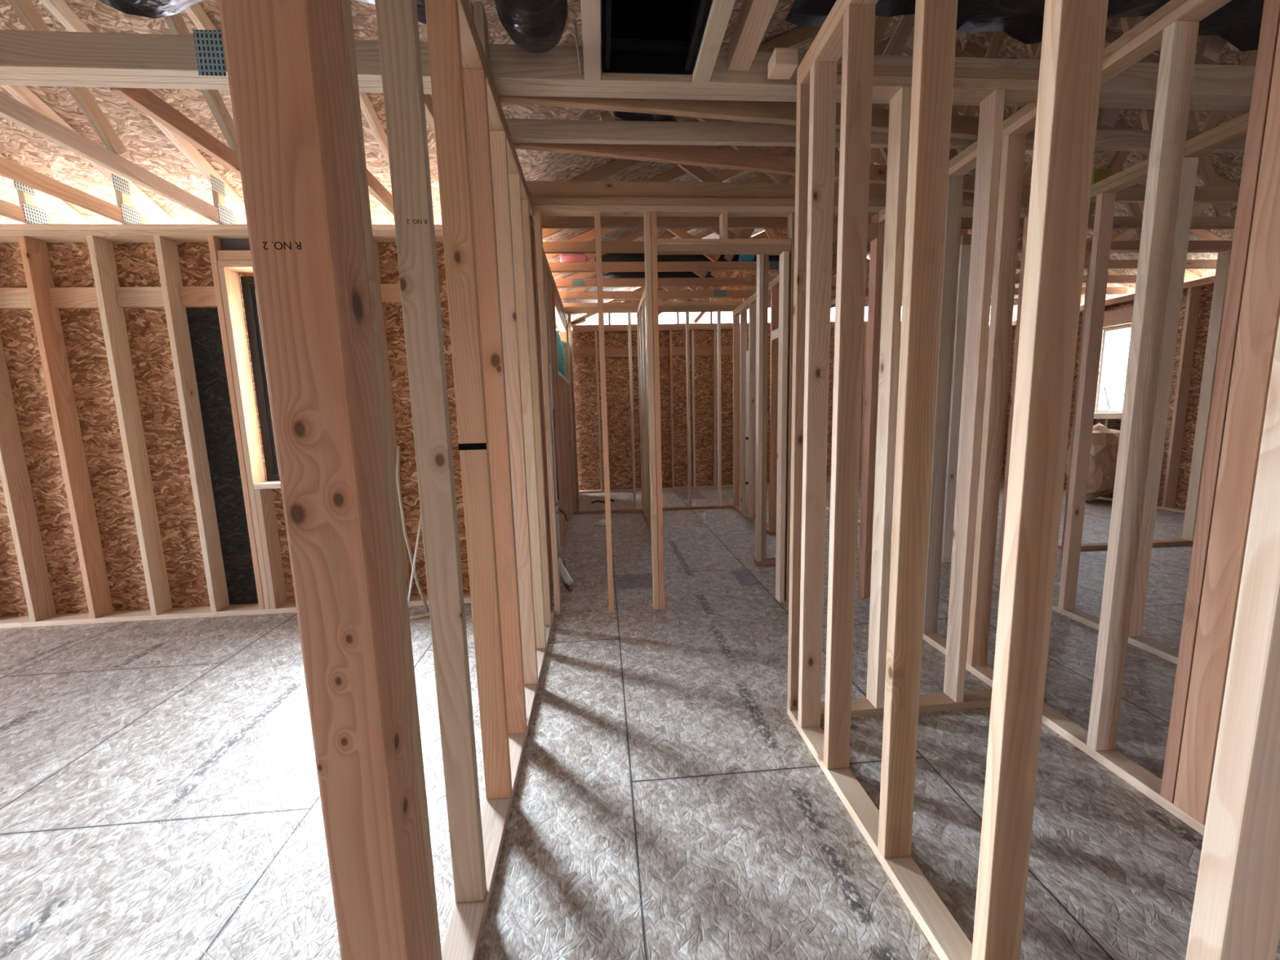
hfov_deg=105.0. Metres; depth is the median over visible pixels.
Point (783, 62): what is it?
block
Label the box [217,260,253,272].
header
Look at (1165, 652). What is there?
plate
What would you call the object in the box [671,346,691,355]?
blocking
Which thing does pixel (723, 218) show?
stud
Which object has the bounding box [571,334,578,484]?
stud
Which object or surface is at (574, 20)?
strap
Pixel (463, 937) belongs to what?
plate
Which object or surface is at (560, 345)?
tarp
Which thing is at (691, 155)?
roof truss
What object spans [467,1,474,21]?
block
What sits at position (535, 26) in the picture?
flexible duct
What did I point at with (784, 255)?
stud
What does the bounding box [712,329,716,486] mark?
stud
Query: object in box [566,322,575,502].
stud
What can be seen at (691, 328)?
plate
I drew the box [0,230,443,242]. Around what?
plate
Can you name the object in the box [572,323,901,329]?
plate
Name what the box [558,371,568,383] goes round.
window sill
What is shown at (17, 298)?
blocking
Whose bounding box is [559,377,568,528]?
stud
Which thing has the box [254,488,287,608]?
stud
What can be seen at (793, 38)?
roof truss
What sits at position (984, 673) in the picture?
plate
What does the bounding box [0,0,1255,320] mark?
roof sheathing
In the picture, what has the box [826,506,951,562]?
plate
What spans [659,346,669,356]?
blocking
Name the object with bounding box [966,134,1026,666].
stud
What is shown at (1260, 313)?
stud
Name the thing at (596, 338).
stud
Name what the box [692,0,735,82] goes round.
joist
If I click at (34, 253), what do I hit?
stud
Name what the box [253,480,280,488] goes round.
window sill
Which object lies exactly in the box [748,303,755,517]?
stud
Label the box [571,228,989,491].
wall
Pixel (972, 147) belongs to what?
plate
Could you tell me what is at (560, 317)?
header
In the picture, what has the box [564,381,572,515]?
stud
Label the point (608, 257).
flexible duct
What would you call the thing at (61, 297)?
blocking
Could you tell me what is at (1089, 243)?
plate
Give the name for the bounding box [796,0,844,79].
plate
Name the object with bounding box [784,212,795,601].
stud
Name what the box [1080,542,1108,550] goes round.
plate
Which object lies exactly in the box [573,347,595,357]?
blocking
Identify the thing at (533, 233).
stud
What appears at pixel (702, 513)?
pipe stub
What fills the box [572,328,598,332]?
plate
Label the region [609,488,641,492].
plate
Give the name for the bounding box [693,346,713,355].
blocking
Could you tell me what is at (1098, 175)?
electrical box
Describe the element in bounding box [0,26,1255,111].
truss
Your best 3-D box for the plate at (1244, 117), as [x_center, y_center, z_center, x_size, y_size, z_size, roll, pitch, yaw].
[2.915,-1.724,2.348,0.089,0.038,2.240,-2,8,-4]
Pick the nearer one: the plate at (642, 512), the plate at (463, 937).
the plate at (463, 937)
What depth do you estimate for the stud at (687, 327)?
7.06 m
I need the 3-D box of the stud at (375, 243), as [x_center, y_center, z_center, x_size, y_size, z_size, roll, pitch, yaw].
[-1.893,-0.393,3.703,0.038,2.690,0.140,-2,8,-4]
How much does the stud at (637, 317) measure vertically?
2.712 m
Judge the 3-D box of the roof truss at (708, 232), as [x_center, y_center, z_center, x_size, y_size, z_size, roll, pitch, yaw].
[2.798,-3.453,7.134,8.632,1.865,0.038,-2,8,-4]
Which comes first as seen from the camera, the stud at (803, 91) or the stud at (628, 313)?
the stud at (803, 91)
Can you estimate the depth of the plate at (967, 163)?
2.61 m
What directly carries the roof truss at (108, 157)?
on the plate at (2, 226)
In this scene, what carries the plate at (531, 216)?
on the plate at (548, 273)
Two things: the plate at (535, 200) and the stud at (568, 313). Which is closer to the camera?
the plate at (535, 200)
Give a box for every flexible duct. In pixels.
[493,0,568,53]
[595,253,779,262]
[603,271,715,278]
[608,110,679,165]
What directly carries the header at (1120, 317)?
attached to the wall at (1206, 293)
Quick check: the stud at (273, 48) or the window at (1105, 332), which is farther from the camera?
the window at (1105, 332)
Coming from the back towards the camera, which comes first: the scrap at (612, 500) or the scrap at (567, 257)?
the scrap at (612, 500)
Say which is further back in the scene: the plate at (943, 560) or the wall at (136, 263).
the plate at (943, 560)
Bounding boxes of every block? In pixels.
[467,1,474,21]
[473,1,490,71]
[768,47,798,79]
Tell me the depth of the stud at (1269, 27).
1.54 m
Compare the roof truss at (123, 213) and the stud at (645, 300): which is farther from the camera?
the stud at (645, 300)
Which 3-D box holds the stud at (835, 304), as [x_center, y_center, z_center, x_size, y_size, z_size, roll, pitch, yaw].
[2.626,-0.939,6.581,0.089,2.742,0.038,-2,8,-4]
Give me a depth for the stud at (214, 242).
3.54 m
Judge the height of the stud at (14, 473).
2.690 m
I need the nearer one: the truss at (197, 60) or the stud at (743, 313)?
the truss at (197, 60)
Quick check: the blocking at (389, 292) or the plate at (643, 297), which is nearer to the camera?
the blocking at (389, 292)
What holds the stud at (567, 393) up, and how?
on the plate at (571, 516)
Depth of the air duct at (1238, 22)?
1.97 m
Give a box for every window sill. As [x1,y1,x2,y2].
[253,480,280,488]
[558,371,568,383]
[1093,413,1121,418]
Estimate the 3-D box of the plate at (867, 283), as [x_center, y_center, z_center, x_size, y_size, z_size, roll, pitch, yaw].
[2.568,-2.223,5.568,0.250,0.080,0.484,-2,8,-4]
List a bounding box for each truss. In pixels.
[0,0,246,224]
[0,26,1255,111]
[0,84,176,224]
[0,153,90,223]
[109,2,240,176]
[359,93,394,215]
[423,93,435,133]
[497,95,1035,144]
[505,13,1246,152]
[513,142,975,192]
[525,15,1257,203]
[532,27,1249,229]
[542,40,1239,253]
[545,103,1226,272]
[551,146,1203,287]
[556,155,1135,299]
[561,179,1084,309]
[571,228,990,327]
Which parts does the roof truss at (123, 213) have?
truss plate, truss plate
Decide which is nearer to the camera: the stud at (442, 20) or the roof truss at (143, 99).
the stud at (442, 20)
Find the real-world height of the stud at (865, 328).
2.842 m
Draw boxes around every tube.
[395,445,429,613]
[407,515,421,608]
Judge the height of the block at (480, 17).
0.208 m
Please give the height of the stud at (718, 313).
2.792 m
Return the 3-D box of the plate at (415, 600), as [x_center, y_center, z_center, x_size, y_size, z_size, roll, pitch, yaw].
[-4.027,1.038,3.726,6.455,0.038,0.140,-2,8,-4]
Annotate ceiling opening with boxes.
[600,0,711,75]
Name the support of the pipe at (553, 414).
attached to the plate at (571, 516)
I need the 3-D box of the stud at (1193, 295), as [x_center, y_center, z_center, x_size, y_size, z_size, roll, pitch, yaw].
[6.888,-1.014,6.255,0.140,2.752,0.038,-2,8,-4]
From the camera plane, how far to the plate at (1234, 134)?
2.54 m
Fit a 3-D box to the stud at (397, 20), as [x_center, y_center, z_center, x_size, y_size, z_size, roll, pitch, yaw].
[-0.537,-0.098,1.276,0.083,2.697,0.039,-2,8,-4]
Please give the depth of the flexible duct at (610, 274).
5.98 m
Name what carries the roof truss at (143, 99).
on the plate at (2, 226)
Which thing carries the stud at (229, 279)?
on the plate at (415, 600)
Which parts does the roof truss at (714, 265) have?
truss plate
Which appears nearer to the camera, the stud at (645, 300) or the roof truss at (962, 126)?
the roof truss at (962, 126)
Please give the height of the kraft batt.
1.121 m
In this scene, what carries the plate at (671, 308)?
on the stud at (687, 327)
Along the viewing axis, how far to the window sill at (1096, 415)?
7.09 m
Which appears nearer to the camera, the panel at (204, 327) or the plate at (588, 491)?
the panel at (204, 327)
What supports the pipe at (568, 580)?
on the floor
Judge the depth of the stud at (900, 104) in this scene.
2.13 m
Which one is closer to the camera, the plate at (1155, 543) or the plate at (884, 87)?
the plate at (884, 87)
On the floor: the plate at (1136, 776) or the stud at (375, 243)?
the plate at (1136, 776)
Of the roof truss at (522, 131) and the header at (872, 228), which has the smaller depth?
the roof truss at (522, 131)
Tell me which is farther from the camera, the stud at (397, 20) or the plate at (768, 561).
the plate at (768, 561)
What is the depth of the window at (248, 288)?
3.67 m
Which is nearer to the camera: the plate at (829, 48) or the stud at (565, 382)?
the plate at (829, 48)
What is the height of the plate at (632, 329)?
0.038 m
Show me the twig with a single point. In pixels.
(1105, 394)
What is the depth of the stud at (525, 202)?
3.12 m
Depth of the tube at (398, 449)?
3.68 m
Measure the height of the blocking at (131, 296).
0.135 m
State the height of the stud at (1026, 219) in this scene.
2.765 m
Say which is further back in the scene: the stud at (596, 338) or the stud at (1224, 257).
the stud at (596, 338)
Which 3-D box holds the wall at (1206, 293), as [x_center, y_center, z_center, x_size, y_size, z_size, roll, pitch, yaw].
[7.204,-0.630,3.261,0.012,2.870,12.670,-2,8,-4]
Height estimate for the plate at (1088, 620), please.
0.038 m
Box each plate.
[0,223,442,230]
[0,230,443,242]
[0,591,471,628]
[440,610,555,959]
[457,0,533,215]
[463,0,533,208]
[530,196,1029,207]
[531,204,1029,217]
[531,216,572,332]
[532,222,572,334]
[551,491,579,592]
[564,305,738,313]
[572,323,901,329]
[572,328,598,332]
[573,509,605,514]
[579,489,604,493]
[604,328,637,332]
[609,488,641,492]
[610,508,641,513]
[635,288,644,312]
[636,291,645,315]
[641,509,651,534]
[658,328,685,331]
[662,484,717,490]
[662,504,733,511]
[689,327,716,330]
[720,327,733,330]
[721,484,733,488]
[732,275,778,313]
[732,279,778,316]
[732,505,776,535]
[753,557,775,565]
[786,706,972,959]
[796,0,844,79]
[796,0,878,89]
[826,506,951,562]
[831,297,835,308]
[835,74,1039,103]
[836,63,1039,79]
[850,697,884,717]
[865,281,868,293]
[918,688,991,712]
[922,632,946,654]
[948,140,977,168]
[948,148,977,175]
[960,234,971,245]
[965,661,993,687]
[1001,106,1036,143]
[1002,102,1036,130]
[1012,275,1215,326]
[1017,240,1022,253]
[1041,702,1204,835]
[1052,600,1099,630]
[1057,544,1063,550]
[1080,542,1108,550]
[1084,240,1092,253]
[1089,120,1248,203]
[1090,111,1249,191]
[1097,496,1113,501]
[1100,0,1231,85]
[1102,0,1187,59]
[1110,240,1140,253]
[1127,635,1178,664]
[1151,538,1193,546]
[1156,503,1185,513]
[1186,240,1232,253]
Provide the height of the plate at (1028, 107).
0.038 m
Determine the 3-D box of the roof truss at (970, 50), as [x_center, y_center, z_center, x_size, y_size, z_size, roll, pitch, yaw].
[2.997,-3.115,4.654,8.632,1.865,0.038,-2,8,-4]
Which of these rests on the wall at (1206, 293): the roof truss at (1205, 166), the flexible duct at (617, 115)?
the roof truss at (1205, 166)
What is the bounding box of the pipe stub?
[699,510,705,524]
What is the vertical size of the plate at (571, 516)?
0.038 m
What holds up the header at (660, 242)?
on the header at (661, 249)
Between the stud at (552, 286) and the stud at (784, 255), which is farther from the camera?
the stud at (552, 286)
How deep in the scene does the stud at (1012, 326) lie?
9.00 m
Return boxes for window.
[240,275,279,481]
[1095,324,1131,412]
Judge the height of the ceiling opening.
0.611 m
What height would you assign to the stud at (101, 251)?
2.690 m
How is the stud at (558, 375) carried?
on the plate at (571, 516)
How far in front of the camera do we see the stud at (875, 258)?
3.58 m
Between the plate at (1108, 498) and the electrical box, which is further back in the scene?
the plate at (1108, 498)
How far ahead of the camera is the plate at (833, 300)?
6.47 m
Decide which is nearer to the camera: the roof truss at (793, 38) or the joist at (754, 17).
the joist at (754, 17)
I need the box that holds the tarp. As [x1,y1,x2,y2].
[555,330,565,377]
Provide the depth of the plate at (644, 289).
6.01 m
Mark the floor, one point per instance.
(160, 798)
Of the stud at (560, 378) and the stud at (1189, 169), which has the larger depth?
the stud at (560, 378)
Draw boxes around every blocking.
[0,287,31,309]
[48,287,98,308]
[115,286,164,307]
[178,286,217,307]
[379,283,401,302]
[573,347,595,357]
[597,347,638,357]
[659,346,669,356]
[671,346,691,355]
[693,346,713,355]
[715,346,733,355]
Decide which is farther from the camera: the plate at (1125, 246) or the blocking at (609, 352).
the blocking at (609, 352)
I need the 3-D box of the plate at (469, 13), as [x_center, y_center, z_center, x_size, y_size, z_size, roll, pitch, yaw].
[-0.611,-1.557,1.584,0.091,0.037,3.245,-2,8,-4]
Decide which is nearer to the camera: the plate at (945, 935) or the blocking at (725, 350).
the plate at (945, 935)
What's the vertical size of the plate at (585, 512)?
0.038 m
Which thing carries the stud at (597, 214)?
on the floor
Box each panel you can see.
[186,307,258,604]
[220,239,250,250]
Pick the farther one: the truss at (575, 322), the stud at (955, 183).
the truss at (575, 322)
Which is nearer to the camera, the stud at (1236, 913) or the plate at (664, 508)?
the stud at (1236, 913)
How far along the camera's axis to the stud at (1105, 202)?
3.17 m
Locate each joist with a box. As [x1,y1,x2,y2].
[580,0,600,79]
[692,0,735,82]
[728,0,778,70]
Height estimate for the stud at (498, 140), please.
2.697 m
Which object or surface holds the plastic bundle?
on the roof truss at (714, 265)
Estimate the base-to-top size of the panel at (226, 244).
0.085 m
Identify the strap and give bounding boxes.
[573,18,581,74]
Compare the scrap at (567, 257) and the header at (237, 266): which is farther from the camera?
the scrap at (567, 257)
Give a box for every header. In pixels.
[217,250,251,260]
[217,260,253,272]
[554,289,566,332]
[657,239,791,244]
[657,244,791,254]
[771,328,778,340]
[832,223,877,241]
[1102,306,1133,328]
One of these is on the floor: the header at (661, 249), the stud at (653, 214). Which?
the stud at (653, 214)
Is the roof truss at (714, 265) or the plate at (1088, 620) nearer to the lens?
the plate at (1088, 620)
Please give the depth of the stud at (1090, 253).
4.65 m
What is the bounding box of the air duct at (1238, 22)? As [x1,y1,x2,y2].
[785,0,1264,51]
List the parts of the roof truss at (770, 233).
truss plate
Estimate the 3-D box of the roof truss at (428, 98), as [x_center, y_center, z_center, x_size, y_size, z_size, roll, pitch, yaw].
[-1.036,-2.204,2.944,0.040,0.901,1.849,-2,8,-4]
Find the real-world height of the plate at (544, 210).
0.038 m
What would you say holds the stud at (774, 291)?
on the plate at (752, 519)
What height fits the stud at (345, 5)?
2.697 m
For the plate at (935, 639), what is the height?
0.038 m
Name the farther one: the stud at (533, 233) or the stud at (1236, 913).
the stud at (533, 233)
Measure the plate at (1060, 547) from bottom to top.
0.038 m
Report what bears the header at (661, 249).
on the stud at (784, 255)
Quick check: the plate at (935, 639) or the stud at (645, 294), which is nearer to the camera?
the plate at (935, 639)
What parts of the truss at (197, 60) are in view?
truss plate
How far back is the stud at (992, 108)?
2.17 m
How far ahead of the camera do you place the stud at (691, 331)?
8.99 m
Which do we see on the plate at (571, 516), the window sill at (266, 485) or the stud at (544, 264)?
the stud at (544, 264)
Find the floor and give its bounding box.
[0,481,1279,959]
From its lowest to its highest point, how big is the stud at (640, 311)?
2.712 m
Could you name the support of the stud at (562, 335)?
on the plate at (571, 516)
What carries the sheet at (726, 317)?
attached to the wall at (617, 369)
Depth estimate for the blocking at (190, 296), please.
3.51 m
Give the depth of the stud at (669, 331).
8.96 m
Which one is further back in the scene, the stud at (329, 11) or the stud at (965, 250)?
the stud at (965, 250)
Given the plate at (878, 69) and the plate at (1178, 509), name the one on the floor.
the plate at (1178, 509)
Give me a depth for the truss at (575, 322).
8.76 m
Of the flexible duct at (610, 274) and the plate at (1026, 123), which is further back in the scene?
the flexible duct at (610, 274)
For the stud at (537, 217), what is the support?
on the floor
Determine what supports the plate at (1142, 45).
on the stud
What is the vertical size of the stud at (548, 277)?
2.792 m
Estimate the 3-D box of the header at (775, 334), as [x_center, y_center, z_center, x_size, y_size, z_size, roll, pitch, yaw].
[1.503,-1.558,5.202,0.089,0.100,0.378,-2,8,-4]
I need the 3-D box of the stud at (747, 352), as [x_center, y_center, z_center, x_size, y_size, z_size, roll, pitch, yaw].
[1.439,-0.609,6.532,0.072,2.160,0.072,-2,8,-4]
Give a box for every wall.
[0,242,470,617]
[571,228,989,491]
[1001,284,1213,508]
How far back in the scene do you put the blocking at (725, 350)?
8.94 m
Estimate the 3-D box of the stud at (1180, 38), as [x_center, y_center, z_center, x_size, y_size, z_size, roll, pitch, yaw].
[1.856,-0.217,1.834,0.089,2.652,0.038,-2,8,-4]
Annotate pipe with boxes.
[548,364,568,557]
[558,557,573,591]
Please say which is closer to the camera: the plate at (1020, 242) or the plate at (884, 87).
the plate at (884, 87)
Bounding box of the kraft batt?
[1065,422,1119,501]
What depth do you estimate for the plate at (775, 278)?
6.04 m
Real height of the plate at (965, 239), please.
0.080 m
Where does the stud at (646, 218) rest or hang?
on the floor
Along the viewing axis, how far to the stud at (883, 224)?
3.56 m
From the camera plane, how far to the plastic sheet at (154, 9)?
1.78 m
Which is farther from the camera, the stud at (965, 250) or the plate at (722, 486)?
the plate at (722, 486)
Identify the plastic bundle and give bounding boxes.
[737,254,755,261]
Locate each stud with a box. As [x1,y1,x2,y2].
[0,332,56,622]
[17,235,113,618]
[86,235,172,615]
[153,235,229,612]
[207,235,265,609]
[217,0,417,959]
[217,267,271,608]
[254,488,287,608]
[317,0,434,959]
[339,0,442,959]
[373,239,409,597]
[374,0,486,902]
[424,0,512,799]
[462,68,527,733]
[489,130,537,684]
[508,173,546,648]
[521,199,551,625]
[529,215,552,611]
[532,232,553,583]
[533,211,561,615]
[543,263,560,556]
[546,275,564,546]
[551,284,566,537]
[558,374,566,534]
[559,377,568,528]
[560,317,574,507]
[561,379,570,521]
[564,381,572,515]
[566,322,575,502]
[566,382,573,510]
[567,312,579,511]
[568,333,576,498]
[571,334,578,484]
[594,211,613,612]
[595,331,602,490]
[627,311,635,509]
[636,315,644,511]
[639,309,647,516]
[641,302,650,523]
[643,211,658,609]
[644,293,651,531]
[644,300,650,522]
[650,211,664,608]
[668,329,674,488]
[685,311,691,506]
[690,329,695,487]
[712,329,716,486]
[716,311,721,506]
[719,212,728,239]
[733,315,739,506]
[739,310,746,511]
[745,351,748,514]
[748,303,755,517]
[755,254,764,561]
[761,254,768,561]
[768,287,778,531]
[775,250,789,602]
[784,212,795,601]
[786,84,809,710]
[797,61,837,727]
[823,4,875,768]
[829,303,835,510]
[857,212,882,597]
[858,327,866,480]
[866,86,911,708]
[868,222,884,597]
[877,0,958,857]
[923,175,964,633]
[941,244,971,558]
[943,88,1004,702]
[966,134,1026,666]
[971,0,1108,959]
[996,216,1028,586]
[1000,326,1013,478]
[1057,192,1115,608]
[1062,252,1091,545]
[1086,21,1199,751]
[1100,418,1116,496]
[1128,157,1198,636]
[1160,0,1279,803]
[1161,287,1201,506]
[1173,22,1279,823]
[1182,249,1231,540]
[1185,315,1279,959]
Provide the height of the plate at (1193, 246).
0.080 m
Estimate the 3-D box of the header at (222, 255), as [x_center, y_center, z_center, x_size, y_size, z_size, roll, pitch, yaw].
[-2.435,-1.575,3.458,0.987,0.068,0.040,-2,8,-4]
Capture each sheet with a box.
[97,0,426,23]
[571,306,990,330]
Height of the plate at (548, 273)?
0.038 m
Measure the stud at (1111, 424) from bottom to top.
1.132 m
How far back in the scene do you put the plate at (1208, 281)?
6.70 m
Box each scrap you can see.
[408,612,429,620]
[560,253,587,262]
[591,499,613,503]
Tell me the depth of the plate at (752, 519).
6.48 m
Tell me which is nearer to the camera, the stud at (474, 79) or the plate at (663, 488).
the stud at (474, 79)
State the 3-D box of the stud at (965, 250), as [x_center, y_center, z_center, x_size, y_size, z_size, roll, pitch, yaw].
[2.804,-0.638,4.369,0.089,2.742,0.038,-2,8,-4]
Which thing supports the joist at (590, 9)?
attached to the truss at (197, 60)
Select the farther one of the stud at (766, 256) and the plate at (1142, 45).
the stud at (766, 256)
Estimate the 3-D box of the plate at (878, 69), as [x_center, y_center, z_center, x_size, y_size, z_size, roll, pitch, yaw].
[1.232,-1.630,1.997,1.015,0.038,0.089,-2,8,-4]
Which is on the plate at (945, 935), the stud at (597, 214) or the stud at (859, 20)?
the stud at (859, 20)
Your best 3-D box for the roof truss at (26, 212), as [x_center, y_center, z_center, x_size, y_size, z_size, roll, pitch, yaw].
[-4.055,-2.091,2.717,0.040,0.901,1.849,-2,8,-4]
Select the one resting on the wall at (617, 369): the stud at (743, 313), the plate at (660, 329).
the plate at (660, 329)
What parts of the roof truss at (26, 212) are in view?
truss plate, truss plate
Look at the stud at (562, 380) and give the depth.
6.37 m
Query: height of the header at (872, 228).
0.090 m
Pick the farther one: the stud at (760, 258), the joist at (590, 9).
the stud at (760, 258)
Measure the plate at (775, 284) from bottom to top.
0.038 m
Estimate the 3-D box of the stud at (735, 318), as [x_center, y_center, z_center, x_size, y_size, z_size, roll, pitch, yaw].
[1.385,-0.958,7.066,0.089,2.712,0.038,-2,8,-4]
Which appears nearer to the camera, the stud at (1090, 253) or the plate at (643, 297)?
the stud at (1090, 253)
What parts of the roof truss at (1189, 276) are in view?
truss plate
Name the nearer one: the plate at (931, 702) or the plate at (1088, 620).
the plate at (931, 702)
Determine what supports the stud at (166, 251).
on the plate at (415, 600)
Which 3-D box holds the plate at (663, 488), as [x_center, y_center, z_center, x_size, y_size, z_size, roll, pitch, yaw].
[0.934,0.162,9.100,1.084,0.038,0.329,-2,8,-4]
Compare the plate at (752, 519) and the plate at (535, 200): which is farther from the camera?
the plate at (752, 519)
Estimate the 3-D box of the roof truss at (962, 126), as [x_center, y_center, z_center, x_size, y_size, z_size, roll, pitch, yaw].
[0.734,-1.774,2.374,2.864,0.090,0.041,-3,8,-10]
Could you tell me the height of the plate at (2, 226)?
0.037 m
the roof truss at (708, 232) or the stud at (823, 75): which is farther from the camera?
the roof truss at (708, 232)
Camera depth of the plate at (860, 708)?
2.31 m
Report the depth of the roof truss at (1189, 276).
5.80 m
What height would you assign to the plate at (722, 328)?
0.038 m
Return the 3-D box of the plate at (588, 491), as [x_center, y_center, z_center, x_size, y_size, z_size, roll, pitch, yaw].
[-0.873,0.228,8.970,0.451,0.038,0.336,-2,8,-4]
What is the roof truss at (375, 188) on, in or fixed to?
on the plate at (2, 226)
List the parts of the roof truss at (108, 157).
truss plate, truss plate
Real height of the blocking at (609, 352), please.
0.160 m
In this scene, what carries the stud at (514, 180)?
on the plate at (463, 937)
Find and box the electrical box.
[1091,168,1114,184]
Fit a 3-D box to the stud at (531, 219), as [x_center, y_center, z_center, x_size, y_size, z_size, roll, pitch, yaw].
[-0.702,-0.387,3.429,0.038,2.765,0.089,-2,8,-4]
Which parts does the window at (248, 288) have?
sash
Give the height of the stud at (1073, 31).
2.682 m
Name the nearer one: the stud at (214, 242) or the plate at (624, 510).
the stud at (214, 242)
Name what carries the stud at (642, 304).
on the plate at (642, 512)
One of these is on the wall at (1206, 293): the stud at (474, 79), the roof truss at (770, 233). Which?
the roof truss at (770, 233)
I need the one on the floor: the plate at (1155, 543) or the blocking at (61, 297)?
the plate at (1155, 543)
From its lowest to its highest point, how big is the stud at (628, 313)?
2.792 m
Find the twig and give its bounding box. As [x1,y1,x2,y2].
[1098,368,1122,409]
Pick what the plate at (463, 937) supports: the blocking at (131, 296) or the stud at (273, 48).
the stud at (273, 48)
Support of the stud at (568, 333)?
on the plate at (571, 516)
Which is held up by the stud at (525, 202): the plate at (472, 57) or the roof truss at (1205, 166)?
the plate at (472, 57)
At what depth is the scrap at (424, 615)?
3.59 m
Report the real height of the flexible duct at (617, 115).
0.231 m
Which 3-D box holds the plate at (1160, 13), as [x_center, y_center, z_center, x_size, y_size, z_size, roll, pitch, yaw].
[1.742,-1.596,1.727,0.058,0.038,0.269,-2,8,-4]
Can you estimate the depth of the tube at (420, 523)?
3.64 m
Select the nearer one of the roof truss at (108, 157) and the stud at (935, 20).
the stud at (935, 20)

